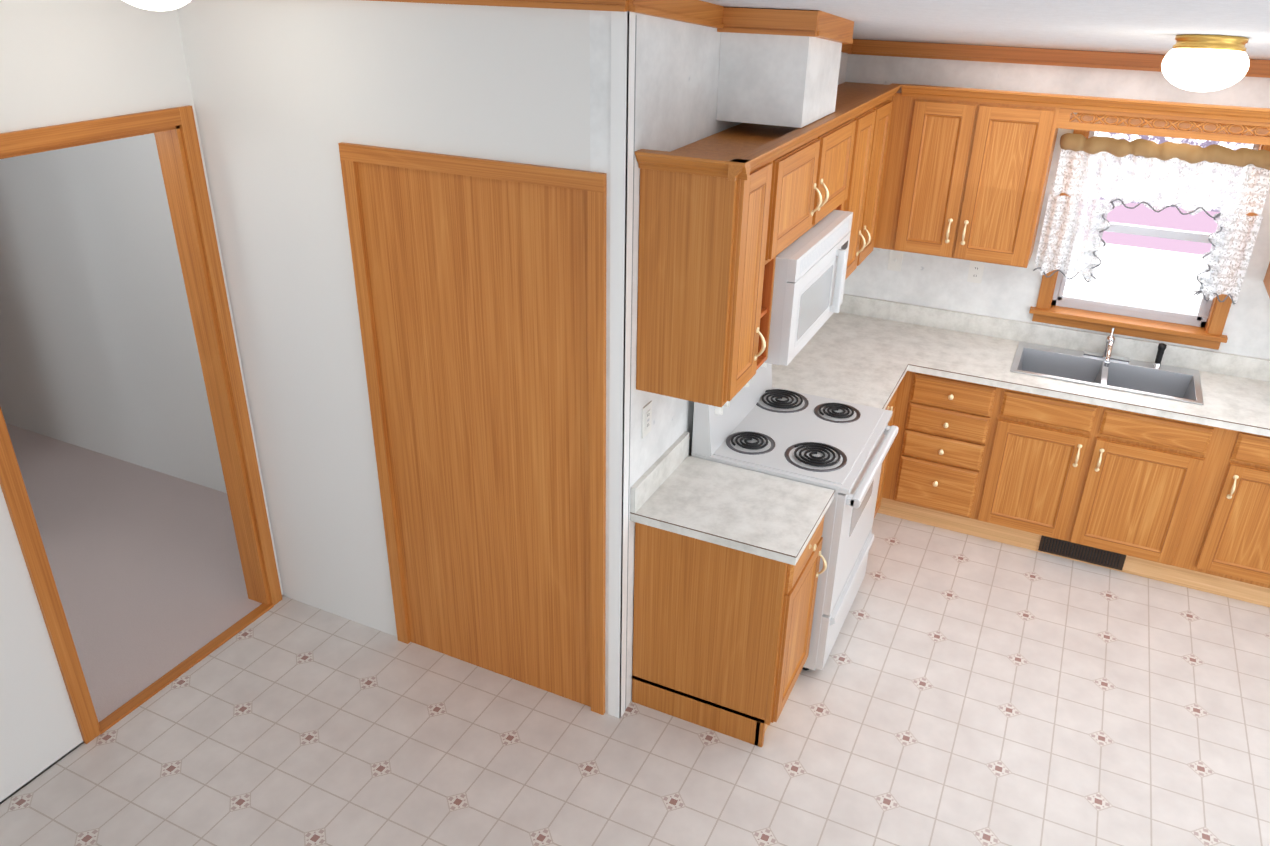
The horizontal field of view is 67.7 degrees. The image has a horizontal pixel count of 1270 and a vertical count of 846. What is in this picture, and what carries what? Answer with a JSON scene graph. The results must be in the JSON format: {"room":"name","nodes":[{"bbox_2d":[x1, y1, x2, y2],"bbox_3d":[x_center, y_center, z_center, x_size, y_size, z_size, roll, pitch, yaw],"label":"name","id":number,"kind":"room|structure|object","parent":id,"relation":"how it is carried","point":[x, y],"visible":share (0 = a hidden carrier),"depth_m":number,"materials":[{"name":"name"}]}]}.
{"room":"kitchen","nodes":[
{"label":"kitchen","id":0,"kind":"room"},
{"bbox_2d":[0,133,226,492],"bbox_3d":[-2.838,-0.939,4.957,3.060,2.600,0.120,13,29,22],"label":"wall","id":1,"kind":"structure","parent":0,"point":[99,353],"depth_m":5.03,"materials":[{"name":"white paint"}]},
{"bbox_2d":[0,0,283,803],"bbox_3d":[-2.604,0.236,1.980,0.120,3.138,4.569,13,29,22],"label":"wall","id":2,"kind":"structure","parent":0,"point":[65,61],"depth_m":3.19,"materials":[{"name":"white paint"}]},
{"bbox_2d":[0,105,281,743],"bbox_3d":[-1.892,0.020,3.516,0.140,2.188,1.004,13,29,22],"label":"door frame","id":3,"kind":"structure","parent":2,"relation":"attached to","point":[174,130],"depth_m":3.59,"materials":[{"name":"brown wood"}]},
{"bbox_2d":[2,423,282,802],"bbox_3d":[-3.577,0.824,4.357,3.450,0.068,7.120,13,29,22],"label":"floor","id":4,"kind":"structure","parent":0,"point":[146,569],"depth_m":4.63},
{"bbox_2d":[177,0,589,636],"bbox_3d":[-0.855,-0.231,3.561,1.630,2.631,0.120,13,29,22],"label":"wall","id":5,"kind":"structure","parent":0,"point":[289,96],"depth_m":3.35,"materials":[{"name":"white paint"}]},
{"bbox_2d":[338,142,606,714],"bbox_3d":[-0.550,0.092,3.500,1.010,2.115,0.068,13,29,22],"label":"door","id":6,"kind":"structure","parent":5,"relation":"attached to","point":[480,285],"depth_m":3.39,"materials":[{"name":"brown wood"}]},
{"bbox_2d":[366,0,641,13],"bbox_3d":[-0.784,-1.332,2.901,1.732,0.070,0.023,13,29,22],"label":"trim","id":7,"kind":"structure","parent":5,"relation":"attached to","point":[635,6],"depth_m":2.66,"materials":[{"name":"brown wood"}]},
{"bbox_2d":[0,513,1269,845],"bbox_3d":[2.144,2.130,1.931,9.250,0.060,7.120,13,29,22],"label":"floor","id":8,"kind":"structure","parent":0,"point":[960,689],"depth_m":3.62,"materials":[{"name":"white tile"}]},
{"bbox_2d":[632,515,824,746],"bbox_3d":[0.359,0.704,3.695,0.591,0.876,0.455,13,29,22],"label":"base cabinet","id":9,"kind":"object","parent":8,"relation":"on","point":[721,638],"depth_m":3.51,"materials":[{"name":"brown wood"}]},
{"bbox_2d":[630,432,834,564],"bbox_3d":[0.367,0.256,3.451,0.616,0.139,0.494,13,29,22],"label":"countertop","id":10,"kind":"structure","parent":9,"relation":"on","point":[776,518],"depth_m":3.43,"materials":[{"name":"laminate"}]},
{"bbox_2d":[691,363,898,670],"bbox_3d":[0.690,0.328,4.095,0.677,1.205,0.766,13,29,22],"label":"range","id":11,"kind":"object","parent":8,"relation":"on","point":[758,422],"visible":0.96,"depth_m":3.86,"materials":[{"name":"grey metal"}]},
{"bbox_2d":[824,558,826,570],"bbox_3d":[0.615,0.472,4.173,0.591,0.876,0.860,13,29,22],"label":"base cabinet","id":12,"kind":"object","parent":8,"relation":"on","point":[825,563],"depth_m":3.64,"materials":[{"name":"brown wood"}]},
{"bbox_2d":[874,388,897,517],"bbox_3d":[0.933,0.183,4.769,0.591,0.876,0.645,13,29,22],"label":"base cabinet","id":13,"kind":"object","parent":8,"relation":"on","point":[891,405],"depth_m":4.81,"materials":[{"name":"brown wood"}]},
{"bbox_2d":[772,327,921,408],"bbox_3d":[0.952,-0.258,4.513,0.646,0.139,0.593,13,29,22],"label":"countertop","id":14,"kind":"structure","parent":13,"relation":"on","point":[866,351],"depth_m":4.61,"materials":[{"name":"laminate"}]},
{"bbox_2d":[877,371,996,534],"bbox_3d":[1.647,0.051,5.062,0.499,0.876,0.591,13,29,22],"label":"base cabinet","id":15,"kind":"object","parent":8,"relation":"on","point":[933,466],"depth_m":4.81,"materials":[{"name":"brown wood"}]},
{"bbox_2d":[830,294,941,333],"bbox_3d":[1.243,-0.522,5.057,0.646,0.139,0.390,13,29,22],"label":"countertop","id":16,"kind":"structure","parent":15,"relation":"on","point":[905,316],"depth_m":5.21,"materials":[{"name":"laminate"}]},
{"bbox_2d":[969,387,1224,583],"bbox_3d":[2.303,0.200,4.783,0.957,0.876,0.591,13,29,22],"label":"base cabinet","id":17,"kind":"object","parent":8,"relation":"on","point":[1177,502],"depth_m":4.53,"materials":[{"name":"brown wood"}]},
{"bbox_2d":[1038,535,1125,569],"bbox_3d":[2.234,0.644,4.732,0.390,0.100,0.010,13,29,22],"label":"air vent","id":18,"kind":"object","parent":17,"relation":"attached to","point":[1085,553],"visible":1,"depth_m":4.73,"materials":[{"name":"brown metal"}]},
{"bbox_2d":[1173,429,1269,606],"bbox_3d":[3.023,0.364,4.478,0.641,0.876,0.591,13,29,22],"label":"base cabinet","id":19,"kind":"object","parent":8,"relation":"on","point":[1227,552],"depth_m":4.33,"materials":[{"name":"brown wood"}]},
{"bbox_2d":[822,297,1269,436],"bbox_3d":[2.122,-0.292,4.623,2.656,0.139,0.628,13,29,22],"label":"countertop","id":20,"kind":"structure","parent":19,"relation":"on","point":[968,347],"depth_m":4.63,"materials":[{"name":"laminate"}]},
{"bbox_2d":[1010,341,1203,404],"bbox_3d":[2.292,-0.187,4.652,0.834,0.157,0.438,13,29,22],"label":"double-bowl sink","id":21,"kind":"object","parent":20,"relation":"in","point":[1148,378],"visible":0.54,"depth_m":4.70,"materials":[{"name":"silver metal"}]},
{"bbox_2d":[1083,328,1166,367],"bbox_3d":[2.397,-0.346,4.625,0.355,0.154,0.253,13,29,22],"label":"faucet","id":22,"kind":"object","parent":20,"relation":"on","point":[1107,355],"visible":0.98,"depth_m":4.70,"materials":[{"name":"silver metal"}]},
{"bbox_2d":[590,10,847,712],"bbox_3d":[0.486,-0.553,4.261,0.120,2.631,2.671,13,29,22],"label":"wall","id":23,"kind":"structure","parent":0,"point":[677,69],"depth_m":3.04,"materials":[{"name":"paint"}]},
{"bbox_2d":[608,11,634,717],"bbox_3d":[-0.053,0.004,3.193,0.054,2.561,0.042,13,29,22],"label":"trim","id":24,"kind":"structure","parent":23,"relation":"attached to","point":[622,90],"depth_m":3.03,"materials":[{"name":"white paint"}]},
{"bbox_2d":[625,15,636,709],"bbox_3d":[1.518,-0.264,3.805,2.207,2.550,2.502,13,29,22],"label":"trim","id":25,"kind":"structure","parent":23,"relation":"attached to","point":[631,339],"depth_m":3.06,"materials":[{"name":"grey"}]},
{"bbox_2d":[641,401,651,438],"bbox_3d":[0.043,-0.011,3.337,0.010,0.116,0.072,13,29,22],"label":"outlet","id":26,"kind":"object","parent":23,"relation":"attached to","point":[646,418],"visible":1,"depth_m":3.33,"materials":[{"name":"white plastic"}]},
{"bbox_2d":[642,0,733,32],"bbox_3d":[0.152,-1.267,2.904,0.022,0.158,0.700,13,29,22],"label":"trim","id":27,"kind":"structure","parent":23,"relation":"attached to","point":[698,12],"depth_m":2.96,"materials":[{"name":"brown wood"}]},
{"bbox_2d":[635,134,778,406],"bbox_3d":[0.227,-0.498,3.089,0.329,0.792,0.321,13,29,22],"label":"upper cabinet","id":28,"kind":"object","parent":23,"relation":"attached to","point":[727,216],"depth_m":2.97,"materials":[{"name":"brown wood"}]},
{"bbox_2d":[716,114,830,273],"bbox_3d":[0.412,-0.834,3.343,0.329,0.407,0.547,13,29,22],"label":"upper cabinet","id":29,"kind":"object","parent":23,"relation":"attached to","point":[802,151],"depth_m":3.33,"materials":[{"name":"brown wood"}]},
{"bbox_2d":[764,210,852,365],"bbox_3d":[0.571,-0.571,3.738,0.418,0.402,0.786,13,29,22],"label":"over-the-range microwave","id":30,"kind":"object","parent":29,"relation":"attached to","point":[809,278],"visible":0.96,"depth_m":3.50,"materials":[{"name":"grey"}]},
{"bbox_2d":[754,9,853,53],"bbox_3d":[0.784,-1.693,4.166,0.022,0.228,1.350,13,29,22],"label":"trim","id":31,"kind":"structure","parent":23,"relation":"attached to","point":[776,21],"depth_m":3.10,"materials":[{"name":"brown wood"}]},
{"bbox_2d":[771,82,898,285],"bbox_3d":[0.901,-1.109,4.349,0.329,0.792,0.702,13,29,22],"label":"upper cabinet","id":32,"kind":"object","parent":23,"relation":"attached to","point":[877,99],"depth_m":4.33,"materials":[{"name":"brown wood"}]},
{"bbox_2d":[819,98,862,220],"bbox_3d":[0.628,-1.031,3.748,0.329,0.407,0.604,13,29,22],"label":"upper cabinet","id":33,"kind":"object","parent":23,"relation":"attached to","point":[843,128],"depth_m":3.77,"materials":[{"name":"brown wood"}]},
{"bbox_2d":[716,32,841,127],"bbox_3d":[0.527,-1.294,3.393,0.311,0.369,0.440,13,29,22],"label":"wall","id":34,"kind":"structure","parent":0,"point":[780,80],"depth_m":3.24,"materials":[{"name":"paint"}]},
{"bbox_2d":[798,10,861,52],"bbox_3d":[0.685,-1.366,3.274,0.036,0.130,0.512,13,29,22],"label":"trim","id":35,"kind":"structure","parent":34,"relation":"attached to","point":[820,24],"depth_m":3.19,"materials":[{"name":"brown wood"}]},
{"bbox_2d":[700,0,1269,59],"bbox_3d":[0.635,-0.736,1.349,12.700,0.892,7.120,13,29,22],"label":"ceiling","id":36,"kind":"structure","parent":0,"point":[1142,26],"depth_m":2.89,"materials":[{"name":"white paint"}]},
{"bbox_2d":[123,0,190,10],"bbox_3d":[-1.342,-1.230,2.624,0.224,0.161,0.223,13,29,22],"label":"light","id":37,"kind":"object","parent":36,"relation":"attached to","point":[159,5],"visible":1,"depth_m":2.61,"materials":[{"name":"white glass"}]},
{"bbox_2d":[1161,34,1249,91],"bbox_3d":[1.827,-1.154,3.031,0.246,0.177,0.245,13,29,22],"label":"light","id":38,"kind":"object","parent":36,"relation":"attached to","point":[1199,63],"visible":1,"depth_m":2.95,"materials":[{"name":"white glass"}]},
{"bbox_2d":[843,54,1269,359],"bbox_3d":[2.663,-0.562,4.665,3.730,2.360,0.120,13,29,22],"label":"wall","id":39,"kind":"structure","parent":0,"point":[999,291],"depth_m":4.63,"materials":[{"name":"paint"}]},
{"bbox_2d":[887,250,903,271],"bbox_3d":[1.402,-0.875,5.101,0.072,0.116,0.018,13,29,22],"label":"light switch","id":40,"kind":"object","parent":39,"relation":"attached to","point":[895,260],"visible":0.9,"depth_m":5.11,"materials":[{"name":"white plastic"}]},
{"bbox_2d":[874,84,1069,267],"bbox_3d":[1.616,-1.230,4.622,0.738,0.792,0.329,13,29,22],"label":"upper cabinet","id":41,"kind":"object","parent":39,"relation":"attached to","point":[966,173],"depth_m":4.48,"materials":[{"name":"brown wood"}]},
{"bbox_2d":[967,261,984,283],"bbox_3d":[1.782,-0.790,4.946,0.072,0.116,0.008,13,29,22],"label":"electrical outlet","id":42,"kind":"object","parent":39,"relation":"attached to","point":[975,272],"visible":0.94,"depth_m":4.95,"materials":[{"name":"white plastic"}]},
{"bbox_2d":[854,39,1269,77],"bbox_3d":[2.650,-1.543,4.109,3.490,0.069,0.022,13,29,22],"label":"trim","id":43,"kind":"structure","parent":39,"relation":"attached to","point":[1019,55],"depth_m":4.44,"materials":[{"name":"brown wood"}]},
{"bbox_2d":[1029,113,1269,349],"bbox_3d":[2.474,-0.930,4.557,0.892,1.044,0.160,13,29,22],"label":"window","id":44,"kind":"structure","parent":39,"relation":"in","point":[1203,327],"depth_m":4.68,"materials":[{"name":"brown"}]},
{"bbox_2d":[1033,133,1269,303],"bbox_3d":[2.400,-0.961,4.421,0.896,0.699,0.093,13,29,22],"label":"lace curtain","id":45,"kind":"object","parent":44,"relation":"hanging from","point":[1185,154],"visible":1,"depth_m":4.36,"materials":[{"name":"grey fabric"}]},
{"bbox_2d":[1263,262,1269,297],"bbox_3d":[3.115,-0.889,3.986,0.570,0.792,0.329,13,29,22],"label":"upper cabinet","id":46,"kind":"object","parent":39,"relation":"attached to","point":[1266,281],"depth_m":4.32,"materials":[{"name":"brown wood"}]},
{"label":"outside","id":47,"kind":"structure","parent":0,"visible":0},
{"bbox_2d":[1063,131,1251,313],"bbox_3d":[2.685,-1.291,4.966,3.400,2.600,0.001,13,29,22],"label":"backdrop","id":48,"kind":"structure","parent":47,"point":[1149,271],"depth_m":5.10,"materials":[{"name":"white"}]}
]}

